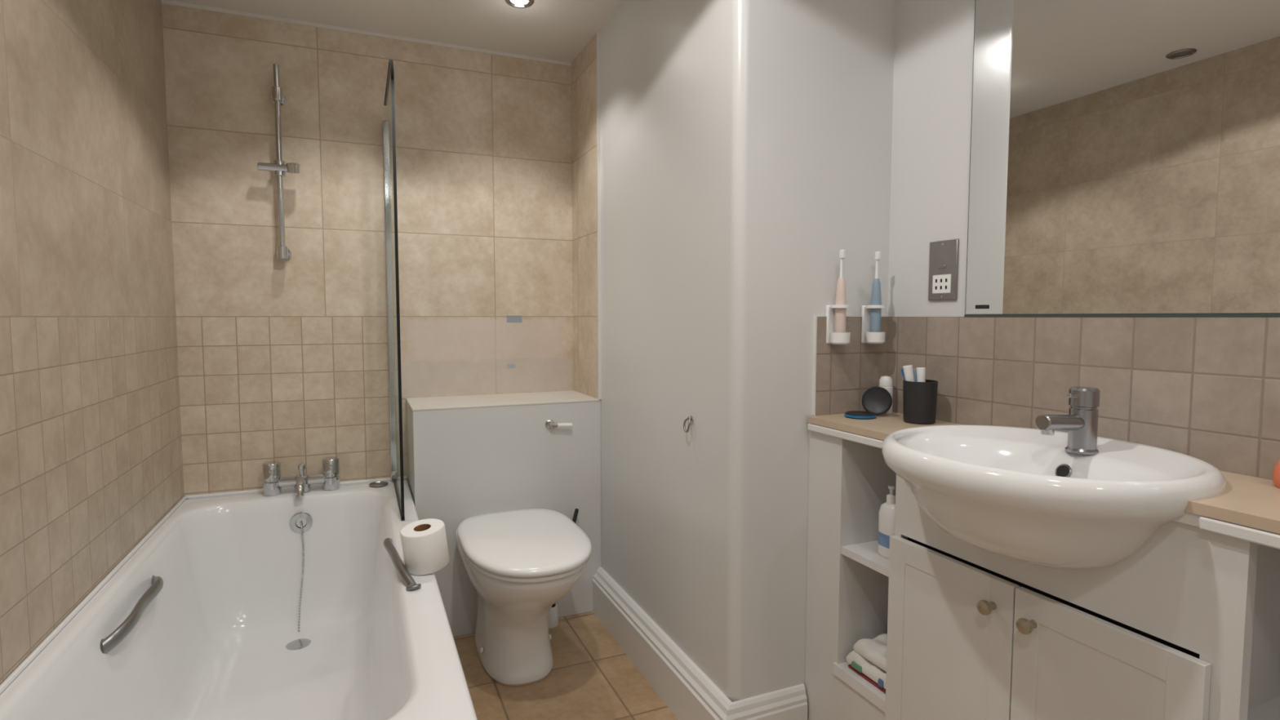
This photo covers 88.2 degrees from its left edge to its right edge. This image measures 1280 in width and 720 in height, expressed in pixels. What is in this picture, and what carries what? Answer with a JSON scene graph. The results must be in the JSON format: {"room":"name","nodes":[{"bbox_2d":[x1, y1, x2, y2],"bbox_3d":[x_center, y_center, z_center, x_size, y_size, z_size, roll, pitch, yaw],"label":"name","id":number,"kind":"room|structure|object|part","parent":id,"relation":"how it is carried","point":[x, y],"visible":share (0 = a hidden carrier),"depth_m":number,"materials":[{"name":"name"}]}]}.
{"room":"bathroom","nodes":[
{"label":"bathroom","id":0,"kind":"room"},
{"bbox_2d":[0,0,184,684],"bbox_3d":[-0.919,0.011,0.563,0.100,2.191,3.850,-2,4,-23],"label":"wall","id":1,"kind":"structure","parent":0,"point":[91,459],"depth_m":1.48,"materials":[{"name":"tile"}]},
{"bbox_2d":[161,3,573,499],"bbox_3d":[-0.928,-0.122,2.591,1.469,2.191,0.100,-2,4,-23],"label":"wall","id":2,"kind":"structure","parent":0,"point":[284,362],"depth_m":2.45,"materials":[{"name":"tile"}]},
{"bbox_2d":[257,63,300,260],"bbox_3d":[-1.255,-0.686,2.301,0.132,0.667,0.110,-2,4,-23],"label":"shower rail","id":3,"kind":"object","parent":2,"relation":"attached to","point":[279,167],"visible":1,"depth_m":2.29,"materials":[{"name":"silver metal"}]},
{"bbox_3d":[-1.256,-0.688,2.300,0.019,0.663,0.019,-2,4,-23],"label":"rail","id":4,"kind":"part","parent":3,"relation":"part of","materials":[{"name":"silver metal"}]},
{"bbox_2d":[160,0,571,66],"bbox_3d":[-0.931,-1.206,2.462,1.419,0.012,0.004,-2,4,-23],"label":"trim","id":5,"kind":"structure","parent":2,"relation":"attached to","point":[164,2],"depth_m":2.41,"materials":[{"name":"paint"}]},
{"bbox_2d":[169,0,626,62],"bbox_3d":[0.000,-1.148,0.877,2.095,0.080,3.850,-2,4,-23],"label":"ceiling","id":6,"kind":"structure","parent":0,"point":[558,30],"depth_m":2.32,"materials":[{"name":"paint"}]},
{"bbox_2d":[504,0,533,8],"bbox_3d":[-0.400,-1.190,2.190,0.096,0.008,0.096,-2,4,-23],"label":"recessed light","id":7,"kind":"object","parent":6,"relation":"in","point":[517,3],"depth_m":2.20,"materials":[{"name":"silver metal"}]},
{"bbox_2d":[453,611,677,719],"bbox_3d":[0.000,1.118,1.026,2.095,0.080,3.850,-2,4,-23],"label":"floor","id":8,"kind":"structure","parent":0,"point":[591,677],"depth_m":2.04,"materials":[{"name":"tile"}]},
{"bbox_2d":[0,475,477,719],"bbox_3d":[-0.905,0.766,1.652,0.733,0.542,1.749,-2,4,-23],"label":"bathtub","id":9,"kind":"object","parent":8,"relation":"on","point":[250,604],"visible":0.98,"depth_m":1.88,"materials":[{"name":"white ceramic"}]},
{"bbox_3d":[-1.211,0.599,1.587,0.057,0.057,0.402,-2,4,-23],"label":"grab handle","id":10,"kind":"part","parent":9,"relation":"part of","materials":[{"name":"silver metal"}]},
{"bbox_2d":[262,457,339,496],"bbox_3d":[-1.199,0.420,2.336,0.248,0.114,0.150,-2,4,-23],"label":"mixer tap","id":11,"kind":"object","parent":9,"relation":"on","point":[273,483],"visible":1,"depth_m":2.36,"materials":[{"name":"silver metal"}]},
{"bbox_3d":[-1.191,0.445,2.320,0.028,0.055,0.111,-2,4,-23],"label":"spout","id":12,"kind":"part","parent":11,"relation":"part of","materials":[{"name":"silver metal"}]},
{"bbox_3d":[-1.150,0.731,2.239,0.014,0.328,0.147,-1,4,-20],"label":"plug chain","id":13,"kind":"part","parent":9,"relation":"part of","materials":[{"name":"silver metal"}]},
{"bbox_2d":[368,480,388,487],"bbox_3d":[-0.976,0.464,2.467,0.068,0.008,0.068,-2,4,-23],"label":"soap dish","id":14,"kind":"object","parent":9,"relation":"on","point":[381,483],"visible":1,"depth_m":2.47,"materials":[{"name":"silver metal"}]},
{"bbox_2d":[382,59,404,520],"bbox_3d":[-0.843,-0.227,2.255,0.028,1.416,0.569,-2,4,-23],"label":"screen","id":15,"kind":"object","parent":9,"relation":"on","point":[385,124],"visible":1,"depth_m":2.46,"materials":[{"name":"clear glass"}]},
{"bbox_3d":[-0.634,0.524,1.723,0.044,0.068,0.434,-2,4,-26],"label":"grab handle","id":16,"kind":"part","parent":9,"relation":"part of","materials":[{"name":"silver metal"}]},
{"bbox_2d":[400,518,449,575],"bbox_3d":[-0.536,0.465,1.648,0.107,0.114,0.118,2,4,23],"label":"toilet roll","id":17,"kind":"object","parent":9,"relation":"on","point":[424,542],"visible":0.98,"depth_m":1.61,"materials":[{"name":"paper"}]},
{"bbox_2d":[405,390,601,636],"bbox_3d":[-0.529,0.562,2.571,0.684,0.828,0.331,-2,4,-23],"label":"cistern","id":18,"kind":"object","parent":8,"relation":"on","point":[469,455],"depth_m":2.40,"materials":[{"name":"white wood"}]},
{"bbox_2d":[545,419,572,429],"bbox_3d":[-0.301,0.238,2.447,0.097,0.036,0.035,-1,4,-19],"label":"flush lever","id":19,"kind":"object","parent":18,"relation":"attached to","point":[549,424],"visible":1,"depth_m":2.44,"materials":[{"name":"silver metal"}]},
{"bbox_3d":[-0.289,0.243,2.443,0.078,0.020,0.018,-1,4,-19],"label":"arm","id":20,"kind":"part","parent":19,"relation":"part of","materials":[{"name":"white metal"}]},
{"bbox_2d":[455,508,591,686],"bbox_3d":[-0.374,0.770,2.104,0.376,0.473,0.666,-2,4,-23],"label":"toilet","id":21,"kind":"object","parent":8,"relation":"on","point":[520,563],"visible":1,"depth_m":2.02,"materials":[{"name":"white ceramic"}]},
{"bbox_3d":[-0.357,0.552,2.048,0.376,0.030,0.575,-2,4,-23],"label":"lid","id":22,"kind":"part","parent":21,"relation":"part of","materials":[{"name":"white plastic"}]},
{"bbox_3d":[-0.357,0.578,2.050,0.366,0.016,0.555,-2,4,-23],"label":"seat","id":23,"kind":"part","parent":21,"relation":"part of","materials":[{"name":"white plastic"}]},
{"bbox_2d":[548,508,578,628],"bbox_3d":[-0.298,0.771,2.458,0.150,0.426,0.068,-2,4,-23],"label":"toilet brush","id":24,"kind":"object","parent":8,"relation":"on","point":[553,622],"depth_m":2.43,"materials":[{"name":"plastic"}]},
{"bbox_2d":[804,412,1279,719],"bbox_3d":[0.765,0.620,1.230,0.299,0.888,1.189,-2,4,-23],"label":"vanity unit","id":25,"kind":"object","parent":8,"relation":"on","point":[1185,626],"visible":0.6,"depth_m":1.14,"materials":[{"name":"wood"}]},
{"bbox_2d":[845,633,887,693],"bbox_3d":[0.603,0.714,1.578,0.156,0.080,0.157,-2,4,-23],"label":"folded towels","id":26,"kind":"object","parent":25,"relation":"in","point":[868,659],"visible":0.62,"depth_m":1.57,"materials":[{"name":"white fabric"}]},
{"bbox_2d":[877,484,895,558],"bbox_3d":[0.586,0.376,1.542,0.041,0.167,0.061,-2,4,-23],"label":"lotion bottle","id":27,"kind":"object","parent":25,"relation":"on","point":[886,515],"visible":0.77,"depth_m":1.53,"materials":[{"name":"white plastic"}]},
{"bbox_3d":[0.607,0.679,1.320,0.016,0.577,0.296,-2,4,-23],"label":"cupboard door","id":28,"kind":"part","parent":25,"relation":"part of","materials":[{"name":"white wood"}]},
{"bbox_3d":[0.629,0.447,1.195,0.030,0.027,0.027,-2,4,-23],"label":"knob","id":29,"kind":"part","parent":25,"relation":"part of","materials":[{"name":"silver metal"}]},
{"bbox_3d":[0.659,0.452,1.124,0.030,0.027,0.027,-2,4,-23],"label":"knob","id":30,"kind":"part","parent":25,"relation":"part of","materials":[{"name":"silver metal"}]},
{"bbox_2d":[807,412,1279,534],"bbox_3d":[0.779,0.194,1.204,0.256,0.034,1.182,-2,4,-23],"label":"countertop","id":31,"kind":"structure","parent":25,"relation":"on","point":[1248,501],"depth_m":0.95,"materials":[{"name":"stone"}]},
{"bbox_2d":[844,386,892,418],"bbox_3d":[0.578,0.107,1.684,0.118,0.076,0.077,-2,4,-23],"label":"case","id":32,"kind":"object","parent":31,"relation":"on","point":[876,401],"visible":1,"depth_m":1.69,"materials":[{"name":"grey plastic"}]},
{"bbox_3d":[0.608,0.105,1.696,0.074,0.073,0.028,2,4,27],"label":"lid","id":33,"kind":"part","parent":32,"relation":"part of","materials":[{"name":"grey plastic"}]},
{"bbox_2d":[878,375,893,413],"bbox_3d":[0.649,0.091,1.746,0.036,0.100,0.036,-2,4,-23],"label":"roll-on deodorant","id":34,"kind":"object","parent":31,"relation":"on","point":[886,382],"visible":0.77,"depth_m":1.73,"materials":[{"name":"white plastic"}]},
{"bbox_2d":[900,364,937,424],"bbox_3d":[0.675,0.081,1.593,0.078,0.138,0.078,-2,4,-23],"label":"tumbler","id":35,"kind":"object","parent":31,"relation":"on","point":[919,393],"visible":1,"depth_m":1.57,"materials":[{"name":"grey plastic"}]},
{"bbox_2d":[881,424,1226,569],"bbox_3d":[0.691,0.244,1.168,0.461,0.182,0.514,-2,4,-23],"label":"basin","id":36,"kind":"object","parent":31,"relation":"in","point":[1015,493],"visible":0.95,"depth_m":1.03,"materials":[{"name":"white ceramic"}]},
{"bbox_2d":[1035,386,1100,454],"bbox_3d":[0.765,0.109,1.181,0.135,0.118,0.052,-2,4,-23],"label":"mixer tap","id":37,"kind":"object","parent":36,"relation":"on","point":[1081,424],"visible":1,"depth_m":1.18,"materials":[{"name":"silver metal"}]},
{"bbox_3d":[0.749,0.111,1.174,0.100,0.035,0.029,-2,4,-23],"label":"spout","id":38,"kind":"part","parent":37,"relation":"part of","materials":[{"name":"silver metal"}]},
{"bbox_3d":[0.779,0.065,1.184,0.033,0.012,0.008,-2,4,-23],"label":"lever","id":39,"kind":"part","parent":37,"relation":"part of","materials":[{"name":"silver metal"}]},
{"bbox_2d":[1271,458,1279,488],"bbox_3d":[0.976,0.155,0.978,0.056,0.072,0.056,-2,4,-23],"label":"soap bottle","id":40,"kind":"object","parent":31,"relation":"on","point":[1276,475],"visible":1,"depth_m":0.99,"materials":[{"name":"orange plastic"}]},
{"bbox_3d":[0.657,0.206,1.169,0.008,0.018,1.150,-2,4,-23],"label":"edge moulding","id":41,"kind":"part","parent":25,"relation":"part of","materials":[{"name":"white wood"}]},
{"bbox_3d":[0.721,0.696,1.051,0.016,0.577,0.283,-2,4,-23],"label":"cupboard door","id":42,"kind":"part","parent":25,"relation":"part of","materials":[{"name":"white wood"}]},
{"bbox_2d":[600,0,895,702],"bbox_3d":[0.242,-0.105,2.322,0.576,2.191,1.310,-2,4,-23],"label":"wall","id":43,"kind":"structure","parent":0,"point":[746,144],"depth_m":1.72,"materials":[{"name":"white paint"}]},
{"bbox_2d":[571,32,598,399],"bbox_3d":[-0.218,-0.540,2.631,0.008,1.363,0.330,-2,4,-23],"label":"tiles","id":44,"kind":"structure","parent":43,"relation":"attached to","point":[584,68],"depth_m":2.62,"materials":[{"name":"beige tile"}]},
{"bbox_2d":[596,31,601,399],"bbox_3d":[-0.153,-0.530,2.476,0.011,1.363,0.006,-2,4,-23],"label":"trim","id":45,"kind":"structure","parent":43,"relation":"attached to","point":[598,142],"depth_m":2.47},
{"bbox_2d":[683,415,693,432],"bbox_3d":[0.134,0.177,1.832,0.019,0.048,0.033,-2,4,-23],"label":"wall hook","id":46,"kind":"object","parent":43,"relation":"attached to","point":[691,419],"depth_m":1.83,"materials":[{"name":"silver metal"}]},
{"bbox_2d":[592,567,807,719],"bbox_3d":[0.129,0.919,2.148,0.256,0.171,1.004,-2,4,-23],"label":"baseboard","id":47,"kind":"structure","parent":43,"relation":"attached to","point":[689,694],"depth_m":1.92,"materials":[{"name":"white wood"}]},
{"bbox_2d":[825,249,850,344],"bbox_3d":[0.510,-0.160,1.686,0.050,0.239,0.060,-2,4,-23],"label":"electric toothbrush","id":48,"kind":"object","parent":43,"relation":"attached to","point":[836,334],"visible":1,"depth_m":1.67,"materials":[{"name":"white plastic"}]},
{"bbox_2d":[830,332,850,344],"bbox_3d":[0.512,-0.056,1.688,0.050,0.030,0.050,-2,4,-23],"label":"cup","id":49,"kind":"object","parent":48,"relation":"on","point":[836,338],"depth_m":1.67,"materials":[{"name":"white plastic"}]},
{"bbox_2d":[812,315,887,415],"bbox_3d":[0.556,0.012,1.745,0.237,0.258,0.009,-2,4,-23],"label":"backsplash","id":50,"kind":"structure","parent":43,"relation":"attached to","point":[842,374],"depth_m":1.74,"materials":[{"name":"tile"}]},
{"bbox_2d":[860,251,885,343],"bbox_3d":[0.616,-0.163,1.731,0.050,0.239,0.060,-2,4,-23],"label":"electric toothbrush","id":51,"kind":"object","parent":43,"relation":"attached to","point":[871,314],"visible":1,"depth_m":1.72,"materials":[{"name":"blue plastic"}]},
{"bbox_2d":[865,331,885,343],"bbox_3d":[0.618,-0.059,1.733,0.050,0.030,0.050,-2,4,-23],"label":"cup","id":52,"kind":"object","parent":51,"relation":"on","point":[871,337],"depth_m":1.71,"materials":[{"name":"white plastic"}]},
{"bbox_2d":[887,0,1271,479],"bbox_3d":[1.174,-0.001,0.738,0.100,2.191,2.540,-2,4,-23],"label":"wall","id":53,"kind":"structure","parent":0,"point":[934,41],"depth_m":1.65,"materials":[{"name":"white paint"}]},
{"bbox_2d":[928,238,959,300],"bbox_3d":[0.739,-0.218,1.611,0.010,0.145,0.084,-2,4,-23],"label":"socket","id":54,"kind":"object","parent":53,"relation":"attached to","point":[944,255],"visible":1,"depth_m":1.60,"materials":[{"name":"silver metal"}]},
{"bbox_2d":[885,316,1279,479],"bbox_3d":[1.124,0.080,0.722,0.008,0.255,2.340,-2,4,-23],"label":"backsplash","id":55,"kind":"structure","parent":53,"relation":"attached to","point":[1205,388],"depth_m":1.23,"materials":[{"name":"tile"}]},
{"bbox_2d":[964,0,1279,316],"bbox_3d":[1.054,-0.569,0.838,0.014,1.025,1.485,-2,4,-23],"label":"wall mirror","id":56,"kind":"object","parent":53,"relation":"attached to","point":[1125,154],"visible":1,"depth_m":1.22,"materials":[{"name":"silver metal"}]}
]}

